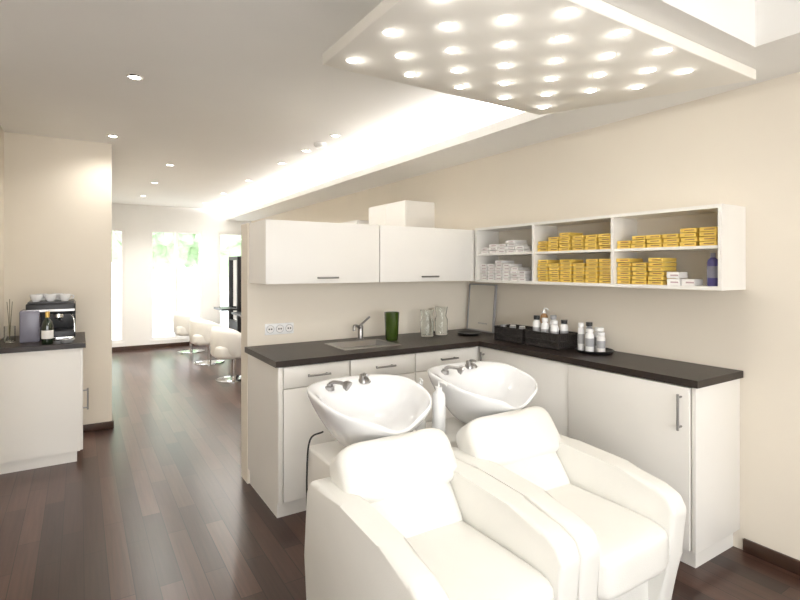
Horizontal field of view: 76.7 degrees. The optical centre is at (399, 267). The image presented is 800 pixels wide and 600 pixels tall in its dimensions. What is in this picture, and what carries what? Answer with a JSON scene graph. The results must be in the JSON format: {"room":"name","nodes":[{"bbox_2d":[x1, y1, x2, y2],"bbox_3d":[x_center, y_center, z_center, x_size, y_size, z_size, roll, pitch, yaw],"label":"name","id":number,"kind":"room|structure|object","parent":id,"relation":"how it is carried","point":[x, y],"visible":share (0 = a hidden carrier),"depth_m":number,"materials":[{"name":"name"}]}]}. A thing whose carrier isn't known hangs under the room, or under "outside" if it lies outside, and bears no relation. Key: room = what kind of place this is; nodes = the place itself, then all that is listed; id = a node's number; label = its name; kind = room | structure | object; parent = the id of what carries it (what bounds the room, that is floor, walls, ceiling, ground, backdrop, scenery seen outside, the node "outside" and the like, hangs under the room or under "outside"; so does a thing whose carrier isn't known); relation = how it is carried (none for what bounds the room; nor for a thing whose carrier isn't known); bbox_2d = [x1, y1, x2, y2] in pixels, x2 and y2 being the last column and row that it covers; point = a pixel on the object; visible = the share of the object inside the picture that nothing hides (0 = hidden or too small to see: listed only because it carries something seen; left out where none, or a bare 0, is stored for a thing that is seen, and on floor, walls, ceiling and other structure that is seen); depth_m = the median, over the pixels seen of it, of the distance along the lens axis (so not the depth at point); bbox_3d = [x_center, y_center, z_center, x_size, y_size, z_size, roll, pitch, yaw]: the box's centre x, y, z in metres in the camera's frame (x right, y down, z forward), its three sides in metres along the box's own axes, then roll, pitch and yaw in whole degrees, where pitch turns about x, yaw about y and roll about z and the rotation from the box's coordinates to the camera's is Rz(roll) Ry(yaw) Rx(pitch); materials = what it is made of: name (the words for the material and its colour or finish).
{"room":"salon","nodes":[
{"label":"salon","id":0,"kind":"room"},
{"bbox_2d":[0,126,3,339],"bbox_3d":[-2.799,0.160,3.342,0.120,2.520,1.680,0,0,-32],"label":"wall","id":1,"kind":"structure","parent":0,"point":[1,130],"depth_m":3.96,"materials":[{"name":"beige paint"}]},
{"bbox_2d":[4,132,111,424],"bbox_3d":[-4.194,0.160,6.257,0.878,2.520,4.740,0,0,-32],"label":"wall","id":2,"kind":"structure","parent":0,"point":[58,191],"depth_m":4.30,"materials":[{"name":"beige paint"}]},
{"bbox_2d":[83,421,113,432],"bbox_3d":[-2.866,1.388,4.282,0.772,0.065,0.018,0,0,-32],"label":"baseboard","id":3,"kind":"object","parent":2,"relation":"attached to","point":[109,424],"depth_m":4.42,"materials":[{"name":"brown wood"}]},
{"bbox_2d":[112,203,250,346],"bbox_3d":[-4.030,0.160,9.236,2.582,2.520,0.120,0,0,-32],"label":"wall","id":4,"kind":"structure","parent":0,"point":[137,221],"depth_m":8.91,"materials":[{"name":"white paint"}]},
{"bbox_2d":[112,228,124,342],"bbox_3d":[-4.928,0.300,8.656,0.380,1.960,0.060,0,0,-32],"label":"window","id":5,"kind":"structure","parent":4,"relation":"in","point":[122,339],"depth_m":8.72,"materials":[{"name":"white"}]},
{"bbox_2d":[112,342,193,351],"bbox_3d":[-3.991,1.385,9.177,2.580,0.070,0.020,0,0,-32],"label":"baseboard","id":6,"kind":"structure","parent":4,"relation":"attached to","point":[124,348],"depth_m":8.91,"materials":[{"name":"brown wood"}]},
{"bbox_2d":[150,230,201,339],"bbox_3d":[-4.066,0.300,9.201,0.880,1.960,0.060,0,0,-32],"label":"window","id":7,"kind":"structure","parent":4,"relation":"in","point":[176,232],"depth_m":9.17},
{"bbox_2d":[218,232,240,324],"bbox_3d":[-3.225,0.300,9.733,0.550,1.960,0.060,0,0,-32],"label":"window","id":8,"kind":"structure","parent":4,"relation":"in","point":[219,233],"depth_m":9.58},
{"bbox_2d":[241,223,468,483],"bbox_3d":[-0.245,0.562,3.897,1.890,1.715,0.150,0,0,-32],"label":"wall","id":9,"kind":"structure","parent":0,"point":[317,311],"depth_m":3.63,"materials":[{"name":"beige paint"}]},
{"bbox_2d":[265,322,293,334],"bbox_3d":[-0.818,0.412,3.436,0.200,0.075,0.015,0,0,-32],"label":"wall socket","id":10,"kind":"object","parent":9,"relation":"attached to","point":[276,328],"depth_m":3.43,"materials":[{"name":"white plastic"}]},
{"bbox_2d":[249,219,474,283],"bbox_3d":[-0.097,-0.098,3.673,1.877,0.391,0.385,0,0,-32],"label":"upper cabinet","id":11,"kind":"object","parent":9,"relation":"attached to","point":[280,251],"depth_m":3.36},
{"bbox_2d":[0,0,755,210],"bbox_3d":[-2.045,-1.150,3.085,6.040,0.100,12.640,0,0,-32],"label":"ceiling","id":12,"kind":"structure","parent":0,"point":[230,91],"depth_m":3.23,"materials":[{"name":"white paint"}]},
{"bbox_2d":[126,74,143,80],"bbox_3d":[-1.527,-1.097,2.915,0.090,0.006,0.090,0,0,-32],"label":"recessed light","id":13,"kind":"object","parent":12,"relation":"in","point":[130,76],"visible":1,"depth_m":2.91,"materials":[{"name":"silver metal"}]},
{"bbox_2d":[314,142,325,147],"bbox_3d":[-0.705,-1.081,4.464,0.110,0.037,0.110,0,0,-32],"label":"smoke detector","id":14,"kind":"object","parent":12,"relation":"attached to","point":[316,144],"visible":1,"depth_m":4.43,"materials":[{"name":"white plastic"}]},
{"bbox_2d":[226,0,799,220],"bbox_3d":[-0.278,-1.005,4.202,1.620,0.190,12.400,0,0,-32],"label":"ceiling soffit","id":15,"kind":"structure","parent":12,"relation":"attached to","point":[763,36],"depth_m":2.78,"materials":[{"name":"white paint"}]},
{"bbox_2d":[323,0,755,114],"bbox_3d":[0.650,-0.884,2.230,1.746,0.049,0.905,0,0,-32],"label":"ceiling light panel","id":16,"kind":"object","parent":12,"relation":"attached to","point":[477,33],"visible":0.97,"depth_m":2.04,"materials":[{"name":"white paint"}]},
{"bbox_2d":[348,9,690,108],"bbox_3d":[0.546,-0.859,2.126,1.321,0.002,0.786,0,0,-32],"label":"ceiling lights","id":17,"kind":"object","parent":16,"relation":"attached to","point":[569,11],"depth_m":2.04},
{"bbox_2d":[346,7,692,108],"bbox_3d":[0.546,-0.860,2.126,1.337,0.002,0.802,0,0,-32],"label":"rings","id":18,"kind":"object","parent":16,"relation":"attached to","point":[562,12],"depth_m":2.04,"materials":[{"name":"silver metal"}]},
{"bbox_2d":[0,345,799,599],"bbox_3d":[-2.045,1.470,3.085,6.040,0.100,12.640,0,0,-32],"label":"floor","id":19,"kind":"structure","parent":0,"point":[157,504],"depth_m":2.88,"materials":[{"name":"brown wood"}]},
{"bbox_2d":[0,332,88,473],"bbox_3d":[-2.734,0.985,3.894,0.569,0.870,0.765,0,0,-32],"label":"base cabinet","id":20,"kind":"object","parent":19,"relation":"on","point":[41,386],"visible":0.99,"depth_m":3.59,"materials":[{"name":"white laminate"}]},
{"bbox_2d":[0,332,85,353],"bbox_3d":[-2.742,0.568,3.889,0.550,0.035,0.765,0,0,-32],"label":"countertop","id":21,"kind":"structure","parent":20,"relation":"on","point":[80,341],"depth_m":3.64,"materials":[{"name":"grey stone"}]},
{"bbox_2d":[4,299,15,342],"bbox_3d":[-2.883,0.390,3.738,0.070,0.320,0.070,0,0,-32],"label":"vase","id":22,"kind":"object","parent":21,"relation":"on","point":[9,331],"visible":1,"depth_m":3.72,"materials":[{"name":"clear glass"}]},
{"bbox_2d":[19,299,75,342],"bbox_3d":[-2.711,0.403,3.910,0.345,0.293,0.393,0,0,-32],"label":"espresso machine","id":23,"kind":"object","parent":21,"relation":"on","point":[62,313],"visible":0.98,"depth_m":3.81,"materials":[{"name":"black plastic"}]},
{"bbox_2d":[30,294,44,301],"bbox_3d":[-2.741,0.228,3.819,0.081,0.055,0.090,0,0,19],"label":"coffee cup","id":24,"kind":"object","parent":23,"relation":"on","point":[34,297],"visible":1,"depth_m":3.79,"materials":[{"name":"white ceramic"}]},
{"bbox_2d":[44,294,58,301],"bbox_3d":[-2.670,0.228,3.876,0.081,0.055,0.090,0,0,19],"label":"coffee cup","id":25,"kind":"object","parent":23,"relation":"on","point":[49,297],"visible":1,"depth_m":3.85,"materials":[{"name":"white ceramic"}]},
{"bbox_2d":[53,335,73,340],"bbox_3d":[-2.622,0.534,3.891,0.195,0.030,0.180,0,0,-32],"label":"drip tray","id":26,"kind":"object","parent":23,"relation":"on","point":[56,337],"depth_m":3.84,"materials":[{"name":"silver metal"}]},
{"bbox_2d":[59,294,73,300],"bbox_3d":[-2.589,0.228,3.915,0.081,0.055,0.090,0,0,19],"label":"coffee cup","id":27,"kind":"object","parent":23,"relation":"on","point":[63,297],"visible":1,"depth_m":3.89,"materials":[{"name":"white ceramic"}]},
{"bbox_2d":[41,311,53,344],"bbox_3d":[-2.552,0.431,3.663,0.073,0.236,0.073,0,0,-32],"label":"wine bottle","id":28,"kind":"object","parent":21,"relation":"on","point":[47,332],"visible":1,"depth_m":3.64,"materials":[{"name":"green glass"}]},
{"bbox_2d":[59,338,74,342],"bbox_3d":[-2.451,0.536,3.727,0.100,0.026,0.100,0,0,-32],"label":"dish","id":29,"kind":"object","parent":21,"relation":"on","point":[66,340],"visible":1,"depth_m":3.71,"materials":[{"name":"grey plastic"}]},
{"bbox_2d":[173,312,204,352],"bbox_3d":[-3.536,1.080,8.649,0.635,0.680,0.569,0,0,-32],"label":"chair","id":30,"kind":"object","parent":19,"relation":"on","point":[181,320],"visible":0.57,"depth_m":8.38,"materials":[{"name":"white leather"}]},
{"bbox_2d":[173,312,200,333],"bbox_3d":[-3.607,0.930,8.604,0.476,0.400,0.579,0,0,-32],"label":"seat","id":31,"kind":"object","parent":30,"relation":"in","point":[181,320],"depth_m":8.36,"materials":[{"name":"white leather"}]},
{"bbox_2d":[189,318,224,364],"bbox_3d":[-2.834,1.080,7.614,0.635,0.680,0.569,0,0,-32],"label":"chair","id":32,"kind":"object","parent":19,"relation":"on","point":[199,329],"visible":0.56,"depth_m":7.34,"materials":[{"name":"white leather"}]},
{"bbox_2d":[189,318,221,342],"bbox_3d":[-2.906,0.930,7.569,0.476,0.400,0.579,0,0,-32],"label":"seat","id":33,"kind":"object","parent":32,"relation":"in","point":[199,329],"depth_m":7.33,"materials":[{"name":"white leather"}]},
{"bbox_2d":[210,326,240,382],"bbox_3d":[-2.096,1.080,6.483,0.635,0.680,0.569,0,0,-32],"label":"chair","id":34,"kind":"object","parent":19,"relation":"on","point":[225,343],"visible":0.62,"depth_m":6.22,"materials":[{"name":"white leather"}]},
{"bbox_2d":[210,326,240,356],"bbox_3d":[-2.167,0.930,6.438,0.476,0.400,0.579,0,0,-32],"label":"seat","id":35,"kind":"object","parent":34,"relation":"in","point":[224,342],"depth_m":6.20,"materials":[{"name":"white leather"}]},
{"bbox_2d":[214,256,240,332],"bbox_3d":[-2.934,0.610,8.852,0.500,1.620,0.600,0,0,-32],"label":"station","id":36,"kind":"object","parent":19,"relation":"on","point":[234,262],"visible":0.6,"depth_m":8.84,"materials":[{"name":"black plastic"}]},
{"bbox_2d":[231,312,240,316],"bbox_3d":[-2.266,0.610,7.795,0.500,1.620,0.600,0,0,-32],"label":"station","id":37,"kind":"object","parent":36,"relation":"attached to","point":[233,313],"visible":0.04,"depth_m":7.71,"materials":[{"name":"black plastic"}]},
{"bbox_2d":[308,417,465,487],"bbox_3d":[0.111,1.115,2.472,1.090,0.610,0.300,0,0,-32],"label":"base cabinet","id":38,"kind":"object","parent":19,"relation":"on","point":[320,456],"visible":0.06,"depth_m":2.26,"materials":[{"name":"white laminate"}]},
{"bbox_2d":[307,372,431,446],"bbox_3d":[-0.131,0.656,2.284,0.535,0.307,0.514,0,0,-32],"label":"basin","id":39,"kind":"object","parent":38,"relation":"on","point":[364,406],"visible":0.91,"depth_m":2.35,"materials":[{"name":"white ceramic"}]},
{"bbox_2d":[306,431,323,503],"bbox_3d":[-0.385,1.068,2.277,0.082,0.664,0.019,0,0,-25],"label":"hose","id":40,"kind":"object","parent":39,"relation":"attached to","point":[313,435],"visible":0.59,"depth_m":2.25,"materials":[{"name":"black rubber"}]},
{"bbox_2d":[304,428,579,599],"bbox_3d":[0.106,1.040,1.788,0.610,0.760,0.830,0,0,-32],"label":"armchair","id":41,"kind":"object","parent":19,"relation":"on","point":[396,517],"visible":1,"depth_m":1.75,"materials":[{"name":"white leather"}]},
{"bbox_2d":[330,428,457,503],"bbox_3d":[-0.012,0.789,1.993,0.516,0.259,0.252,0,0,-32],"label":"cushion","id":42,"kind":"object","parent":41,"relation":"on","point":[405,468],"depth_m":1.90,"materials":[{"name":"white leather"}]},
{"bbox_2d":[370,432,462,537],"bbox_3d":[-0.001,0.880,1.957,0.422,0.405,0.354,0,0,-32],"label":"cushion","id":43,"kind":"object","parent":41,"relation":"on","point":[416,485],"depth_m":1.90,"materials":[{"name":"white leather"}]},
{"bbox_2d":[406,521,553,599],"bbox_3d":[0.173,1.038,1.683,0.424,0.184,0.580,0,0,-32],"label":"seat cushion","id":44,"kind":"object","parent":41,"relation":"on","point":[471,560],"depth_m":1.63,"materials":[{"name":"white leather"}]},
{"bbox_2d":[248,346,739,567],"bbox_3d":[0.358,0.986,2.943,1.887,0.868,2.106,0,0,-32],"label":"base cabinet","id":45,"kind":"object","parent":19,"relation":"on","point":[687,438],"visible":0.53,"depth_m":2.77,"materials":[{"name":"white laminate"}]},
{"bbox_2d":[245,329,742,388],"bbox_3d":[0.354,0.534,2.931,1.907,0.035,2.121,0,0,-32],"label":"countertop","id":46,"kind":"structure","parent":45,"relation":"on","point":[693,375],"depth_m":3.00,"materials":[{"name":"black stone"}]},
{"bbox_2d":[353,316,369,339],"bbox_3d":[-0.295,0.433,3.578,0.074,0.168,0.258,0,0,22],"label":"kitchen faucet","id":47,"kind":"object","parent":46,"relation":"on","point":[360,327],"visible":0.98,"depth_m":3.61,"materials":[{"name":"silver metal"}]},
{"bbox_2d":[324,339,400,350],"bbox_3d":[-0.253,0.530,3.413,0.420,0.038,0.320,0,0,-32],"label":"sink","id":48,"kind":"object","parent":46,"relation":"in","point":[370,343],"visible":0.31,"depth_m":3.50,"materials":[{"name":"silver metal"}]},
{"bbox_2d":[384,311,398,340],"bbox_3d":[-0.059,0.416,3.630,0.110,0.200,0.110,0,0,-32],"label":"vase","id":49,"kind":"object","parent":46,"relation":"on","point":[391,317],"visible":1,"depth_m":3.59,"materials":[{"name":"green glass"}]},
{"bbox_2d":[420,309,433,336],"bbox_3d":[0.204,0.416,3.832,0.100,0.200,0.100,0,0,-32],"label":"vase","id":50,"kind":"object","parent":46,"relation":"on","point":[426,323],"visible":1,"depth_m":3.79,"materials":[{"name":"white"}]},
{"bbox_2d":[432,381,446,432],"bbox_3d":[0.186,0.674,2.407,0.064,0.271,0.073,0,0,-13],"label":"pump bottle","id":51,"kind":"object","parent":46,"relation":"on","point":[438,398],"visible":0.91,"depth_m":2.39,"materials":[{"name":"white plastic"}]},
{"bbox_2d":[435,306,447,334],"bbox_3d":[0.320,0.409,3.929,0.100,0.215,0.100,0,0,-32],"label":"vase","id":52,"kind":"object","parent":46,"relation":"on","point":[441,321],"visible":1,"depth_m":3.89,"materials":[{"name":"white"}]},
{"bbox_2d":[456,331,481,334],"bbox_3d":[0.539,0.508,3.938,0.200,0.016,0.200,0,0,-32],"label":"plate","id":53,"kind":"object","parent":46,"relation":"on","point":[458,332],"visible":1,"depth_m":3.95,"materials":[{"name":"black plastic"}]},
{"bbox_2d":[466,284,496,332],"bbox_3d":[0.668,0.324,4.149,0.054,0.385,0.320,0,0,-32],"label":"framed board","id":54,"kind":"object","parent":46,"relation":"on","point":[482,299],"visible":0.98,"depth_m":4.14,"materials":[{"name":"grey plastic"}]},
{"bbox_2d":[494,324,532,343],"bbox_3d":[0.831,0.466,3.589,0.194,0.102,0.274,0,0,-32],"label":"wicker basket","id":55,"kind":"object","parent":46,"relation":"on","point":[507,334],"visible":0.73,"depth_m":3.54,"materials":[{"name":"black wicker"}]},
{"bbox_2d":[525,329,577,350],"bbox_3d":[0.994,0.466,3.331,0.194,0.102,0.284,0,0,-32],"label":"wicker basket","id":56,"kind":"object","parent":46,"relation":"on","point":[569,340],"visible":0.84,"depth_m":3.24,"materials":[{"name":"black wicker"}]},
{"bbox_2d":[533,315,540,331],"bbox_3d":[0.914,0.412,3.382,0.053,0.190,0.053,0,0,-32],"label":"bottle","id":57,"kind":"object","parent":56,"relation":"in","point":[536,323],"visible":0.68,"depth_m":3.36,"materials":[{"name":"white plastic"}]},
{"bbox_2d":[540,308,548,322],"bbox_3d":[0.973,0.388,3.416,0.052,0.240,0.058,0,0,5],"label":"bottle","id":58,"kind":"object","parent":56,"relation":"in","point":[543,315],"visible":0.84,"depth_m":3.41,"materials":[{"name":"brown"}]},
{"bbox_2d":[541,318,548,332],"bbox_3d":[0.952,0.417,3.323,0.053,0.180,0.053,0,0,-32],"label":"bottle","id":59,"kind":"object","parent":56,"relation":"in","point":[544,325],"visible":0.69,"depth_m":3.30,"materials":[{"name":"grey plastic"}]},
{"bbox_2d":[549,315,557,332],"bbox_3d":[1.016,0.410,3.352,0.053,0.195,0.053,0,0,-32],"label":"bottle","id":60,"kind":"object","parent":56,"relation":"in","point":[552,317],"visible":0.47,"depth_m":3.34,"materials":[{"name":"grey plastic"}]},
{"bbox_2d":[550,320,558,333],"bbox_3d":[0.995,0.422,3.255,0.053,0.170,0.053,0,0,-32],"label":"bottle","id":61,"kind":"object","parent":56,"relation":"in","point":[554,328],"visible":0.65,"depth_m":3.24,"materials":[{"name":"grey plastic"}]},
{"bbox_2d":[560,320,567,333],"bbox_3d":[1.067,0.422,3.289,0.053,0.170,0.053,0,0,-32],"label":"bottle","id":62,"kind":"object","parent":56,"relation":"in","point":[564,327],"visible":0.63,"depth_m":3.27,"materials":[{"name":"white plastic"}]},
{"bbox_2d":[575,347,613,354],"bbox_3d":[1.194,0.507,3.109,0.230,0.018,0.230,0,0,-32],"label":"round tray","id":63,"kind":"object","parent":46,"relation":"on","point":[607,350],"visible":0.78,"depth_m":3.03,"materials":[{"name":"black plastic"}]},
{"bbox_2d":[578,322,584,350],"bbox_3d":[1.125,0.425,3.142,0.041,0.170,0.041,0,0,-32],"label":"bottle","id":64,"kind":"object","parent":63,"relation":"on","point":[581,332],"visible":0.99,"depth_m":3.13,"materials":[{"name":"grey plastic"}]},
{"bbox_2d":[585,322,591,333],"bbox_3d":[1.187,0.425,3.175,0.045,0.170,0.045,0,0,-32],"label":"bottle","id":65,"kind":"object","parent":63,"relation":"on","point":[588,324],"visible":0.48,"depth_m":3.16,"materials":[{"name":"grey plastic"}]},
{"bbox_2d":[585,328,593,351],"bbox_3d":[1.154,0.440,3.078,0.053,0.140,0.053,0,0,-32],"label":"bottle","id":66,"kind":"object","parent":63,"relation":"on","point":[589,336],"visible":0.87,"depth_m":3.06,"materials":[{"name":"grey plastic"}]},
{"bbox_2d":[594,327,603,351],"bbox_3d":[1.221,0.438,3.103,0.061,0.145,0.061,0,0,-32],"label":"bottle","id":67,"kind":"object","parent":63,"relation":"on","point":[597,329],"visible":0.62,"depth_m":3.09,"materials":[{"name":"grey plastic"}]},
{"bbox_2d":[597,332,605,351],"bbox_3d":[1.206,0.448,3.034,0.049,0.125,0.049,0,0,-32],"label":"bottle","id":68,"kind":"object","parent":63,"relation":"on","point":[601,343],"visible":0.92,"depth_m":3.02,"materials":[{"name":"grey plastic"}]},
{"bbox_2d":[452,406,685,599],"bbox_3d":[0.628,1.040,2.118,0.615,0.760,0.830,0,0,-32],"label":"armchair","id":69,"kind":"object","parent":19,"relation":"on","point":[626,524],"visible":0.69,"depth_m":1.99,"materials":[{"name":"white leather"}]},
{"bbox_2d":[456,406,560,465],"bbox_3d":[0.510,0.789,2.323,0.521,0.259,0.252,0,0,-32],"label":"cushion","id":70,"kind":"object","parent":69,"relation":"on","point":[529,436],"depth_m":2.22,"materials":[{"name":"white leather"}]},
{"bbox_2d":[494,409,569,490],"bbox_3d":[0.521,0.880,2.287,0.427,0.405,0.354,0,0,-32],"label":"cushion","id":71,"kind":"object","parent":69,"relation":"on","point":[527,443],"depth_m":2.24,"materials":[{"name":"white leather"}]},
{"bbox_2d":[546,484,667,599],"bbox_3d":[0.695,1.038,2.013,0.429,0.184,0.580,0,0,-32],"label":"seat cushion","id":72,"kind":"object","parent":69,"relation":"on","point":[632,535],"depth_m":1.84,"materials":[{"name":"white leather"}]},
{"bbox_2d":[415,378,425,430],"bbox_3d":[0.099,0.679,2.532,0.056,0.260,0.064,0,0,20],"label":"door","id":73,"kind":"structure","parent":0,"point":[422,425],"depth_m":2.51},
{"bbox_2d":[428,359,537,423],"bbox_3d":[0.436,0.656,2.642,0.535,0.307,0.514,0,0,-32],"label":"basin","id":74,"kind":"object","parent":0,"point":[474,389],"visible":0.86,"depth_m":2.69,"materials":[{"name":"white ceramic"}]},
{"bbox_2d":[251,72,799,559],"bbox_3d":[0.457,0.160,4.666,0.120,2.520,12.640,0,0,-32],"label":"wall","id":75,"kind":"structure","parent":0,"point":[740,146],"depth_m":2.74,"materials":[{"name":"beige paint"}]},
{"bbox_2d":[343,220,368,224],"bbox_3d":[-0.599,-0.195,5.915,0.329,0.630,1.060,0,0,-32],"label":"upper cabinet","id":76,"kind":"object","parent":75,"relation":"attached to","point":[355,221],"visible":0.13,"depth_m":5.43,"materials":[{"name":"white laminate"}]},
{"bbox_2d":[369,200,434,227],"bbox_3d":[0.002,-0.247,4.964,0.329,0.735,0.690,0,0,-32],"label":"box","id":77,"kind":"object","parent":75,"relation":"attached to","point":[407,213],"visible":0.43,"depth_m":4.71,"materials":[{"name":"white laminate"}]},
{"bbox_2d":[475,204,745,290],"bbox_3d":[1.157,-0.100,3.224,0.237,0.415,1.781,0,0,-32],"label":"wall shelf","id":78,"kind":"object","parent":75,"relation":"attached to","point":[730,220],"visible":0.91,"depth_m":2.91,"materials":[{"name":"white laminate"}]},
{"bbox_2d":[480,261,531,280],"bbox_3d":[0.797,0.018,3.735,0.140,0.144,0.460,0,0,-32],"label":"cartons","id":79,"kind":"object","parent":78,"relation":"on","point":[499,265],"visible":0.98,"depth_m":3.68,"materials":[{"name":"white cardboard"}]},
{"bbox_2d":[481,240,531,253],"bbox_3d":[0.795,-0.155,3.737,0.140,0.089,0.440,0,0,-32],"label":"cartons","id":80,"kind":"object","parent":78,"relation":"on","point":[514,245],"visible":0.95,"depth_m":3.65,"materials":[{"name":"white cardboard"}]},
{"bbox_2d":[537,259,610,282],"bbox_3d":[1.131,0.018,3.207,0.140,0.144,0.559,0,0,-32],"label":"cartons","id":81,"kind":"object","parent":78,"relation":"on","point":[593,270],"visible":0.92,"depth_m":3.15,"materials":[{"name":"yellow cardboard"}]},
{"bbox_2d":[537,232,610,251],"bbox_3d":[1.130,-0.168,3.208,0.140,0.114,0.558,0,0,-32],"label":"cartons","id":82,"kind":"object","parent":78,"relation":"on","point":[570,240],"visible":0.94,"depth_m":3.15,"materials":[{"name":"yellow cardboard"}]},
{"bbox_2d":[616,258,676,284],"bbox_3d":[1.373,0.018,2.825,0.140,0.144,0.274,0,0,-32],"label":"cartons","id":83,"kind":"object","parent":78,"relation":"on","point":[659,274],"visible":0.98,"depth_m":2.77,"materials":[{"name":"yellow cardboard"}]},
{"bbox_2d":[617,227,717,248],"bbox_3d":[1.445,-0.156,2.711,0.140,0.091,0.535,0,0,-32],"label":"cartons","id":84,"kind":"object","parent":78,"relation":"on","point":[703,236],"visible":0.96,"depth_m":2.61,"materials":[{"name":"yellow cardboard"}]},
{"bbox_2d":[667,272,702,285],"bbox_3d":[1.473,0.055,2.618,0.089,0.069,0.138,0,0,-32],"label":"cartons","id":85,"kind":"object","parent":78,"relation":"on","point":[686,282],"visible":0.99,"depth_m":2.60,"materials":[{"name":"white cardboard"}]},
{"bbox_2d":[707,253,717,285],"bbox_3d":[1.556,0.007,2.516,0.053,0.165,0.053,0,0,-32],"label":"spray bottle","id":86,"kind":"object","parent":78,"relation":"on","point":[712,263],"visible":0.88,"depth_m":2.50,"materials":[{"name":"plastic"}]},
{"bbox_2d":[743,538,799,575],"bbox_3d":[2.717,1.387,0.964,0.016,0.065,3.725,0,0,-32],"label":"baseboard","id":87,"kind":"structure","parent":75,"relation":"attached to","point":[788,563],"depth_m":2.43,"materials":[{"name":"brown wood"}]},
{"label":"outside","id":88,"kind":"structure","parent":0,"visible":0},
{"bbox_2d":[112,295,228,339],"bbox_3d":[-9.895,1.620,17.524,26.000,0.100,19.800,0,0,-32],"label":"ground","id":89,"kind":"structure","parent":88,"point":[162,306],"depth_m":17.85,"materials":[{"name":"white"}]},
{"bbox_2d":[112,231,120,261],"bbox_3d":[-7.739,-0.526,11.709,2.499,4.192,2.399,0,0,20],"label":"tree","id":90,"kind":"object","parent":89,"relation":"on","point":[116,247],"visible":0.02,"depth_m":12.06,"materials":[{"name":"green plant"}]},
{"bbox_2d":[112,231,156,266],"bbox_3d":[-7.793,-0.406,14.739,2.236,3.953,2.386,0,0,-32],"label":"tree","id":91,"kind":"object","parent":89,"relation":"on","point":[117,234],"visible":0.02,"depth_m":13.73,"materials":[{"name":"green plant"}]},
{"bbox_2d":[153,233,198,320],"bbox_3d":[-6.692,-0.277,15.042,2.108,3.694,2.106,0,0,-32],"label":"tree","id":92,"kind":"object","parent":89,"relation":"on","point":[163,243],"visible":0.38,"depth_m":14.52,"materials":[{"name":"green plant"}]},
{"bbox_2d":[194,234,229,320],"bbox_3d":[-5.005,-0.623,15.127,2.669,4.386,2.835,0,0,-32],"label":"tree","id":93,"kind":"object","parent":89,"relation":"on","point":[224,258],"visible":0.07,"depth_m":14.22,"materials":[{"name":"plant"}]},
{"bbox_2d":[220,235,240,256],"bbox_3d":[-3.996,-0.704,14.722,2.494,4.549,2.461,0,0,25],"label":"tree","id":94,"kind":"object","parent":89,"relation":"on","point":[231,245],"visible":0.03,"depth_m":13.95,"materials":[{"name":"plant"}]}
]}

